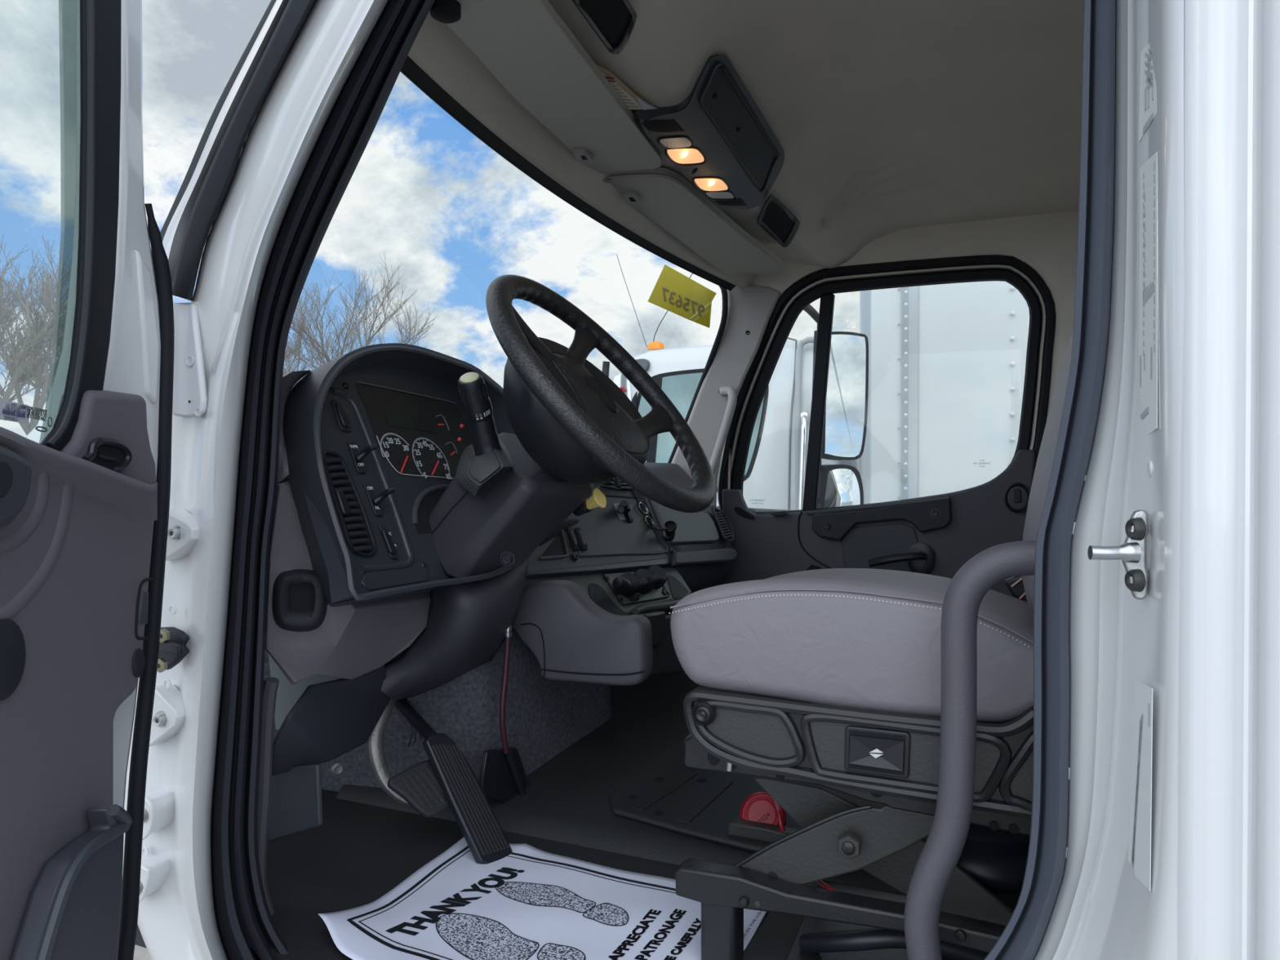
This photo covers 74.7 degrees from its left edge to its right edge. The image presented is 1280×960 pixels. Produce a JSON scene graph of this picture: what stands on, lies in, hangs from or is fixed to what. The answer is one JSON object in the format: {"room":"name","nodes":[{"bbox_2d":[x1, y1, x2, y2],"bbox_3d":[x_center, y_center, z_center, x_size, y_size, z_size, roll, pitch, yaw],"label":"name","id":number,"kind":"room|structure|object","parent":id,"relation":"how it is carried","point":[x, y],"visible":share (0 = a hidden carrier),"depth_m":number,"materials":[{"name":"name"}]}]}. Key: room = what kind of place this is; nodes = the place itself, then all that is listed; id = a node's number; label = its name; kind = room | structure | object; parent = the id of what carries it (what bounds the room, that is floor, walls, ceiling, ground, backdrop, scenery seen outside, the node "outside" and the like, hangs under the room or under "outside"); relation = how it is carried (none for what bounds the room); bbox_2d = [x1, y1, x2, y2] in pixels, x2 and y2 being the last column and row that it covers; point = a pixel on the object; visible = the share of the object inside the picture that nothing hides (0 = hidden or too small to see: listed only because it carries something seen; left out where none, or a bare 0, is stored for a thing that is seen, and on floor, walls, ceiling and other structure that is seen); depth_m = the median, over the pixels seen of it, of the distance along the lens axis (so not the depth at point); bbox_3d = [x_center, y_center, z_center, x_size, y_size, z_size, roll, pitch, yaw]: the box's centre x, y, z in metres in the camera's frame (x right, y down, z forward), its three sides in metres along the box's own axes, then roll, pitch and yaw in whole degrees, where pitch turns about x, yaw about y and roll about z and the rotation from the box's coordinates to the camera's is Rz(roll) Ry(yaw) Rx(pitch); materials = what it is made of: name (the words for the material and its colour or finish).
{"room":"vehicle interior","nodes":[
{"label":"vehicle interior","id":0,"kind":"room"},
{"bbox_2d":[133,944,151,959],"bbox_3d":[11.722,1.474,27.631,120.000,0.001,120.000,0,1,23],"label":"ground","id":1,"kind":"structure","parent":0,"point":[140,953],"depth_m":3.04,"materials":[{"name":"grey concrete"}]},
{"bbox_2d":[0,319,51,399],"bbox_3d":[-26.398,-3.243,38.047,6.116,9.268,5.108,0,1,-20],"label":"bare tree","id":2,"kind":"object","parent":1,"relation":"on","point":[32,383],"visible":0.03,"depth_m":37.30,"materials":[{"name":"grey plant"}]},
{"bbox_2d":[0,248,57,401],"bbox_3d":[-16.765,-2.314,20.930,4.992,7.731,6.008,0,1,-30],"label":"bare tree","id":3,"kind":"object","parent":1,"relation":"on","point":[18,375],"visible":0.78,"depth_m":21.25,"materials":[{"name":"grey plant"}]},
{"bbox_2d":[0,233,59,435],"bbox_3d":[-20.671,-3.301,28.105,5.151,9.576,5.864,0,1,38],"label":"bare tree","id":4,"kind":"object","parent":1,"relation":"on","point":[39,401],"visible":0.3,"depth_m":27.80,"materials":[{"name":"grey plant"}]},
{"bbox_2d":[284,340,322,373],"bbox_3d":[-19.676,-3.445,43.477,5.349,9.575,7.794,0,1,-30],"label":"bare tree","id":5,"kind":"object","parent":1,"relation":"on","point":[291,357],"visible":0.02,"depth_m":41.73,"materials":[{"name":"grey plant"}]},
{"bbox_2d":[283,301,324,386],"bbox_3d":[-14.960,-3.171,34.211,5.297,9.190,4.233,0,1,35],"label":"bare tree","id":6,"kind":"object","parent":1,"relation":"on","point":[298,345],"visible":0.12,"depth_m":34.11,"materials":[{"name":"grey plant"}]},
{"bbox_2d":[286,252,439,369],"bbox_3d":[-12.299,-4.044,36.663,6.776,10.866,6.826,0,1,-12],"label":"bare tree","id":7,"kind":"object","parent":1,"relation":"on","point":[312,340],"visible":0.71,"depth_m":35.48,"materials":[{"name":"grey plant"}]},
{"bbox_2d":[602,254,859,509],"bbox_3d":[0.799,0.585,5.983,2.200,4.295,2.172,0,1,23],"label":"truck","id":8,"kind":"object","parent":1,"relation":"on","point":[775,473],"visible":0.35,"depth_m":5.00,"materials":[{"name":"white paint"}]},
{"bbox_2d":[647,341,663,350],"bbox_3d":[0.102,-0.880,5.489,0.113,0.051,0.084,0,1,23],"label":"marker lamp","id":9,"kind":"object","parent":8,"relation":"on","point":[655,345],"depth_m":5.46,"materials":[{"name":"orange plastic"}]},
{"bbox_2d":[859,280,1029,504],"bbox_3d":[5.140,-0.466,4.062,7.714,4.350,2.417,0,1,23],"label":"box trailer","id":10,"kind":"object","parent":1,"relation":"on","point":[947,362],"visible":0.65,"depth_m":4.30,"materials":[{"name":"white metal"}]},
{"bbox_2d":[263,627,612,791],"bbox_3d":[-0.393,0.331,2.359,0.676,0.750,2.170,0,1,23],"label":"wall","id":11,"kind":"structure","parent":0,"point":[544,717],"depth_m":1.81,"materials":[{"name":"grey carpet"}]},
{"bbox_2d":[265,342,737,775],"bbox_3d":[-0.244,0.104,2.273,0.936,0.754,2.069,0,1,23],"label":"dashboard","id":12,"kind":"object","parent":11,"relation":"attached to","point":[369,445],"visible":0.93,"depth_m":1.56,"materials":[{"name":"grey plastic"}]},
{"bbox_2d":[330,400,351,432],"bbox_3d":[-0.520,-0.110,1.455,0.033,0.057,0.026,0,1,23],"label":"rocker switch","id":13,"kind":"object","parent":12,"relation":"attached to","point":[340,419],"depth_m":1.45,"materials":[{"name":"black plastic"}]},
{"bbox_2d":[321,450,377,556],"bbox_3d":[-0.479,0.038,1.376,0.085,0.173,0.064,0,1,23],"label":"air vent","id":14,"kind":"object","parent":12,"relation":"attached to","point":[357,528],"depth_m":1.37,"materials":[{"name":"black plastic"}]},
{"bbox_2d":[346,440,377,474],"bbox_3d":[-0.479,-0.038,1.440,0.055,0.058,0.024,0,1,23],"label":"rocker switch","id":15,"kind":"object","parent":12,"relation":"attached to","point":[356,461],"depth_m":1.44,"materials":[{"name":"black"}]},
{"bbox_2d":[362,484,394,516],"bbox_3d":[-0.447,0.035,1.431,0.055,0.057,0.024,0,1,23],"label":"rocker switch","id":16,"kind":"object","parent":12,"relation":"attached to","point":[372,501],"depth_m":1.43,"materials":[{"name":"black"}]},
{"bbox_2d":[377,525,399,559],"bbox_3d":[-0.427,0.107,1.425,0.032,0.059,0.021,0,1,22],"label":"rocker switch","id":17,"kind":"object","parent":12,"relation":"attached to","point":[388,545],"depth_m":1.42,"materials":[{"name":"black plastic"}]},
{"bbox_2d":[279,342,515,606],"bbox_3d":[-0.482,0.007,1.707,0.506,0.548,0.843,0,1,23],"label":"hood","id":18,"kind":"object","parent":12,"relation":"attached to","point":[369,445],"depth_m":1.46,"materials":[{"name":"grey plastic"}]},
{"bbox_2d":[302,366,497,604],"bbox_3d":[-0.416,-0.017,1.595,0.186,0.412,0.661,0,1,23],"label":"panel","id":19,"kind":"object","parent":12,"relation":"attached to","point":[381,447],"depth_m":1.47,"materials":[{"name":"grey plastic"}]},
{"bbox_2d":[367,698,449,817],"bbox_3d":[-0.448,0.501,1.575,0.127,0.231,0.232,-1,1,-45],"label":"brake pedal","id":20,"kind":"object","parent":12,"relation":"attached to","point":[418,787],"visible":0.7,"depth_m":1.52,"materials":[{"name":"black rubber"}]},
{"bbox_2d":[478,624,528,802],"bbox_3d":[-0.264,0.494,1.716,0.028,0.408,0.196,0,1,23],"label":"lever","id":21,"kind":"object","parent":12,"relation":"attached to","point":[502,776],"visible":0.85,"depth_m":1.68,"materials":[{"name":"red rubber"}]},
{"bbox_2d":[429,372,591,577],"bbox_3d":[-0.277,0.002,1.551,0.307,0.374,0.299,0,1,23],"label":"column","id":22,"kind":"structure","parent":12,"relation":"attached to","point":[499,505],"depth_m":1.50,"materials":[{"name":"grey plastic"}]},
{"bbox_2d":[485,274,715,512],"bbox_3d":[-0.058,-0.158,1.490,0.360,0.426,0.543,0,1,23],"label":"steering wheel","id":23,"kind":"object","parent":22,"relation":"attached to","point":[568,415],"visible":1,"depth_m":1.42,"materials":[{"name":"grey leather"}]},
{"bbox_2d":[566,527,579,551],"bbox_3d":[-0.169,0.146,2.070,0.041,0.057,0.027,0,1,38],"label":"rocker switch","id":24,"kind":"object","parent":12,"relation":"attached to","point":[572,538],"depth_m":2.06,"materials":[{"name":"grey plastic"}]},
{"bbox_2d":[574,527,587,551],"bbox_3d":[-0.150,0.148,2.099,0.042,0.058,0.028,0,1,38],"label":"rocker switch","id":25,"kind":"object","parent":12,"relation":"attached to","point":[582,540],"depth_m":2.09,"materials":[{"name":"grey plastic"}]},
{"bbox_2d":[573,488,606,515],"bbox_3d":[-0.099,0.043,1.615,0.026,0.057,0.105,0,1,-32],"label":"handle","id":26,"kind":"object","parent":12,"relation":"attached to","point":[597,499],"visible":0.98,"depth_m":1.59,"materials":[{"name":"yellow plastic"}]},
{"bbox_2d":[597,477,620,489],"bbox_3d":[-0.091,-0.007,2.370,0.052,0.072,0.158,0,1,23],"label":"air vent","id":27,"kind":"object","parent":12,"relation":"attached to","point":[614,483],"depth_m":2.34,"materials":[{"name":"grey plastic"}]},
{"bbox_2d":[567,494,665,554],"bbox_3d":[-0.067,0.122,2.280,0.096,0.170,0.455,0,1,32],"label":"control panel","id":28,"kind":"object","parent":12,"relation":"attached to","point":[628,524],"depth_m":2.29,"materials":[{"name":"grey plastic"}]},
{"bbox_2d":[618,478,634,490],"bbox_3d":[-0.044,-0.001,2.443,0.049,0.065,0.104,0,1,23],"label":"air vent","id":29,"kind":"object","parent":12,"relation":"attached to","point":[624,486],"depth_m":2.42,"materials":[{"name":"grey plastic"}]},
{"bbox_2d":[624,511,633,523],"bbox_3d":[-0.032,0.102,2.350,0.025,0.035,0.024,0,1,30],"label":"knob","id":30,"kind":"object","parent":12,"relation":"attached to","point":[628,518],"depth_m":2.34,"materials":[{"name":"black plastic"}]},
{"bbox_2d":[638,500,649,514],"bbox_3d":[0.009,0.080,2.441,0.031,0.041,0.059,0,1,23],"label":"power socket","id":31,"kind":"object","parent":12,"relation":"attached to","point":[643,505],"depth_m":2.44,"materials":[{"name":"silver metal"}]},
{"bbox_2d":[644,514,656,528],"bbox_3d":[0.028,0.120,2.425,0.030,0.041,0.059,0,1,23],"label":"power socket","id":32,"kind":"object","parent":12,"relation":"attached to","point":[650,520],"depth_m":2.42,"materials":[{"name":"silver metal"}]},
{"bbox_2d":[712,507,733,541],"bbox_3d":[0.291,0.154,2.923,0.072,0.114,0.149,0,1,19],"label":"air vent","id":33,"kind":"object","parent":12,"relation":"attached to","point":[721,523],"depth_m":2.91,"materials":[{"name":"grey plastic"}]},
{"bbox_2d":[121,671,905,959],"bbox_3d":[0.299,0.682,2.055,2.150,0.094,2.195,0,1,23],"label":"floor","id":34,"kind":"structure","parent":0,"point":[623,796],"depth_m":1.61,"materials":[{"name":"grey rubber"}]},
{"bbox_2d":[318,836,766,959],"bbox_3d":[-0.140,0.665,1.297,0.606,0.042,0.423,0,1,23],"label":"floor mat","id":35,"kind":"object","parent":34,"relation":"on","point":[531,903],"visible":0.92,"depth_m":1.31,"materials":[{"name":"white paper"}]},
{"bbox_2d":[394,697,512,864],"bbox_3d":[-0.399,0.570,1.602,0.352,0.245,0.106,0,1,40],"label":"accelerator pedal","id":36,"kind":"object","parent":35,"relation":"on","point":[482,831],"visible":0.94,"depth_m":1.52,"materials":[{"name":"black plastic"}]},
{"bbox_2d":[739,791,786,831],"bbox_3d":[0.232,0.623,1.540,0.097,0.088,0.115,0,1,23],"label":"round cap","id":37,"kind":"object","parent":34,"relation":"on","point":[759,806],"visible":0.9,"depth_m":1.54,"materials":[{"name":"red plastic"}]},
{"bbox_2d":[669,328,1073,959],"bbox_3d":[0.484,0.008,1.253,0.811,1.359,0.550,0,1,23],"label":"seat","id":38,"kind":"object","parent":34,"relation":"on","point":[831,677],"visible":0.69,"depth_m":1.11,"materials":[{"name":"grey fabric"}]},
{"bbox_2d":[670,568,1033,722],"bbox_3d":[0.371,0.217,1.312,0.518,0.170,0.508,0,1,23],"label":"seat cushion","id":39,"kind":"object","parent":38,"relation":"on","point":[865,639],"depth_m":1.09,"materials":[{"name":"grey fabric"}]},
{"bbox_2d":[1004,575,1027,601],"bbox_3d":[0.677,0.193,1.482,0.059,0.060,0.027,0,1,23],"label":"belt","id":40,"kind":"object","parent":38,"relation":"attached to","point":[1015,584],"visible":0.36,"depth_m":1.48,"materials":[{"name":"black fabric"}]},
{"bbox_2d":[400,55,735,291],"bbox_3d":[-0.302,-0.379,2.325,0.648,0.832,2.050,0,1,23],"label":"trim","id":41,"kind":"structure","parent":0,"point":[415,73],"depth_m":1.90,"materials":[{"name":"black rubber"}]},
{"bbox_2d":[648,264,716,328],"bbox_3d":[0.154,-0.667,3.037,0.276,0.240,0.084,0,1,-11],"label":"sticker","id":42,"kind":"object","parent":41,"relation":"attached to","point":[673,291],"visible":1,"depth_m":3.03,"materials":[{"name":"yellow paper"}]},
{"bbox_2d":[122,0,1279,959],"bbox_3d":[0.018,0.240,0.986,1.832,2.500,0.377,0,1,29],"label":"wall","id":43,"kind":"structure","parent":0,"point":[1204,636],"depth_m":0.72,"materials":[{"name":"white metal"}]},
{"bbox_2d":[0,0,198,959],"bbox_3d":[-0.624,-0.023,0.928,0.134,1.389,0.532,0,1,-5],"label":"door","id":44,"kind":"structure","parent":43,"relation":"in","point":[89,528],"depth_m":0.92,"materials":[{"name":"white paint"}]},
{"bbox_2d":[21,0,80,443],"bbox_3d":[-0.613,-0.343,0.817,0.006,0.645,0.249,0,1,-2],"label":"window","id":45,"kind":"structure","parent":44,"relation":"attached to","point":[68,10],"depth_m":0.90,"materials":[{"name":"clear glass"}]},
{"bbox_2d":[0,399,30,423],"bbox_3d":[-0.611,-0.067,0.810,0.002,0.021,0.065,0,1,-2],"label":"sticker","id":46,"kind":"object","parent":45,"relation":"attached to","point":[9,411],"visible":1,"depth_m":0.82,"materials":[{"name":"grey paper"}]},
{"bbox_2d":[160,0,315,301],"bbox_3d":[-0.533,-0.498,1.126,0.457,0.522,0.095,0,1,23],"label":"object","id":47,"kind":"structure","parent":43,"relation":"attached to","point":[214,188],"depth_m":1.08,"materials":[{"name":"black rubber"}]},
{"bbox_2d":[211,0,435,959],"bbox_3d":[-0.452,0.028,1.213,0.534,1.630,0.120,0,1,23],"label":"door seal","id":48,"kind":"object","parent":43,"relation":"attached to","point":[244,919],"depth_m":1.21,"materials":[{"name":"grey rubber"}]},
{"bbox_2d":[903,540,1035,959],"bbox_3d":[0.389,0.359,0.947,0.173,0.585,0.038,0,1,23],"label":"grab bar","id":49,"kind":"object","parent":43,"relation":"attached to","point":[940,856],"visible":0.92,"depth_m":0.94,"materials":[{"name":"grey plastic"}]},
{"bbox_2d":[983,0,1115,959],"bbox_3d":[0.397,0.004,0.869,0.169,1.186,0.090,0,1,23],"label":"door seal","id":50,"kind":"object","parent":43,"relation":"attached to","point":[1022,936],"depth_m":0.83,"materials":[{"name":"grey rubber"}]},
{"bbox_2d":[1087,510,1148,599],"bbox_3d":[0.413,0.065,0.724,0.050,0.077,0.027,0,1,12],"label":"door striker","id":51,"kind":"object","parent":43,"relation":"in","point":[1132,553],"depth_m":0.72,"materials":[{"name":"silver metal"}]},
{"bbox_2d":[1128,680,1152,891],"bbox_3d":[0.426,0.258,0.716,0.001,0.175,0.061,0,1,15],"label":"label","id":52,"kind":"object","parent":43,"relation":"attached to","point":[1140,805],"visible":1,"depth_m":0.71,"materials":[{"name":"white paper"}]},
{"bbox_2d":[1138,43,1156,142],"bbox_3d":[0.449,-0.352,0.743,0.001,0.089,0.090,0,1,22],"label":"label","id":53,"kind":"object","parent":43,"relation":"attached to","point":[1148,87],"visible":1,"depth_m":0.74,"materials":[{"name":"white paper"}]},
{"bbox_2d":[1138,151,1157,435],"bbox_3d":[0.446,-0.162,0.738,0.001,0.255,0.092,0,1,22],"label":"label","id":54,"kind":"object","parent":43,"relation":"attached to","point":[1148,293],"visible":1,"depth_m":0.73,"materials":[{"name":"white paper"}]},
{"bbox_2d":[407,0,1084,288],"bbox_3d":[0.572,-0.886,1.938,1.597,0.425,2.356,0,1,23],"label":"ceiling","id":55,"kind":"structure","parent":0,"point":[887,117],"depth_m":2.07,"materials":[{"name":"fabric"}]},
{"bbox_2d":[430,0,662,173],"bbox_3d":[-0.138,-0.745,1.634,0.193,0.139,1.101,0,1,12],"label":"sun visor","id":56,"kind":"object","parent":55,"relation":"attached to","point":[526,45],"visible":1,"depth_m":1.51,"materials":[{"name":"grey plastic"}]},
{"bbox_2d":[602,72,643,109],"bbox_3d":[-0.048,-0.777,1.676,0.033,0.017,0.239,0,1,23],"label":"document","id":57,"kind":"object","parent":56,"relation":"on","point":[632,104],"visible":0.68,"depth_m":1.71,"materials":[{"name":"beige paper"}]},
{"bbox_2d":[595,64,657,110],"bbox_3d":[-0.038,-0.786,1.683,0.027,0.019,0.271,0,1,27],"label":"document","id":58,"kind":"object","parent":56,"relation":"on","point":[606,72],"visible":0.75,"depth_m":1.67,"materials":[{"name":"beige paper"}]},
{"bbox_2d":[636,97,656,110],"bbox_3d":[0.008,-0.787,1.760,0.016,0.011,0.083,0,1,32],"label":"document","id":59,"kind":"object","parent":56,"relation":"on","point":[645,106],"visible":1,"depth_m":1.76,"materials":[{"name":"white paper"}]},
{"bbox_2d":[571,0,636,54],"bbox_3d":[-0.056,-0.774,1.382,0.078,0.068,0.334,0,1,16],"label":"pocket","id":60,"kind":"object","parent":55,"relation":"attached to","point":[613,21],"visible":1,"depth_m":1.41,"materials":[{"name":"black plastic"}]},
{"bbox_2d":[602,167,782,275],"bbox_3d":[0.188,-0.765,2.551,0.208,0.107,0.897,0,1,31],"label":"sun visor","id":61,"kind":"object","parent":55,"relation":"attached to","point":[663,195],"visible":1,"depth_m":2.47,"materials":[{"name":"grey plastic"}]},
{"bbox_2d":[634,54,784,209],"bbox_3d":[0.222,-0.835,2.116,0.200,0.181,0.804,0,1,23],"label":"console","id":62,"kind":"object","parent":55,"relation":"attached to","point":[717,137],"visible":0.99,"depth_m":2.00,"materials":[{"name":"grey plastic"}]},
{"bbox_2d":[641,119,684,133],"bbox_3d":[0.053,-0.771,1.832,0.029,0.036,0.154,1,1,44],"label":"speaker grille","id":63,"kind":"object","parent":62,"relation":"attached to","point":[650,126],"depth_m":1.83,"materials":[{"name":"black plastic"}]},
{"bbox_2d":[666,148,703,164],"bbox_3d":[0.106,-0.767,1.979,0.039,0.042,0.168,0,1,40],"label":"reading lamp","id":64,"kind":"object","parent":62,"relation":"attached to","point":[677,156],"depth_m":1.98,"materials":[{"name":"yellow"}]},
{"bbox_2d":[694,178,728,191],"bbox_3d":[0.182,-0.766,2.167,0.035,0.039,0.179,0,1,38],"label":"reading lamp","id":65,"kind":"object","parent":62,"relation":"attached to","point":[703,184],"depth_m":2.17,"materials":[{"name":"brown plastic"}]},
{"bbox_2d":[714,198,746,205],"bbox_3d":[0.253,-0.769,2.324,0.023,0.035,0.182,0,1,40],"label":"speaker grille","id":66,"kind":"object","parent":62,"relation":"attached to","point":[718,202],"depth_m":2.32,"materials":[{"name":"black plastic"}]},
{"bbox_2d":[699,62,779,192],"bbox_3d":[0.267,-0.869,2.125,0.096,0.113,0.756,0,1,21],"label":"panel","id":67,"kind":"object","parent":62,"relation":"on","point":[733,129],"depth_m":2.03,"materials":[{"name":"black plastic"}]},
{"bbox_2d":[757,195,799,247],"bbox_3d":[0.437,-0.808,2.630,0.115,0.057,0.445,0,1,23],"label":"speaker","id":68,"kind":"object","parent":55,"relation":"attached to","point":[774,217],"visible":1,"depth_m":2.61,"materials":[{"name":"black plastic"}]},
{"bbox_2d":[667,210,1078,511],"bbox_3d":[0.763,-0.264,2.964,2.185,2.227,0.322,0,1,23],"label":"wall","id":69,"kind":"structure","parent":0,"point":[1042,246],"depth_m":2.93,"materials":[{"name":"grey plastic"}]},
{"bbox_2d":[709,386,737,475],"bbox_3d":[0.289,-0.169,3.062,0.123,0.353,0.081,0,1,-5],"label":"handle","id":70,"kind":"object","parent":69,"relation":"attached to","point":[728,391],"visible":0.92,"depth_m":3.03,"materials":[{"name":"grey plastic"}]},
{"bbox_2d":[803,304,868,508],"bbox_3d":[0.740,-0.216,3.317,0.153,0.938,0.417,1,1,45],"label":"mirror","id":71,"kind":"object","parent":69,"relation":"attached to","point":[845,425],"visible":0.52,"depth_m":3.34,"materials":[{"name":"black mirror"}]},
{"bbox_2d":[721,264,1046,598],"bbox_3d":[0.811,0.028,2.957,1.126,1.550,0.164,0,1,23],"label":"door","id":72,"kind":"structure","parent":69,"relation":"in","point":[936,535],"depth_m":2.92,"materials":[{"name":"grey plastic"}]},
{"bbox_2d":[730,268,1042,514],"bbox_3d":[0.846,-0.278,3.014,1.079,0.897,0.045,0,1,23],"label":"window","id":73,"kind":"structure","parent":72,"relation":"attached to","point":[825,291],"depth_m":3.08,"materials":[{"name":"black rubber"}]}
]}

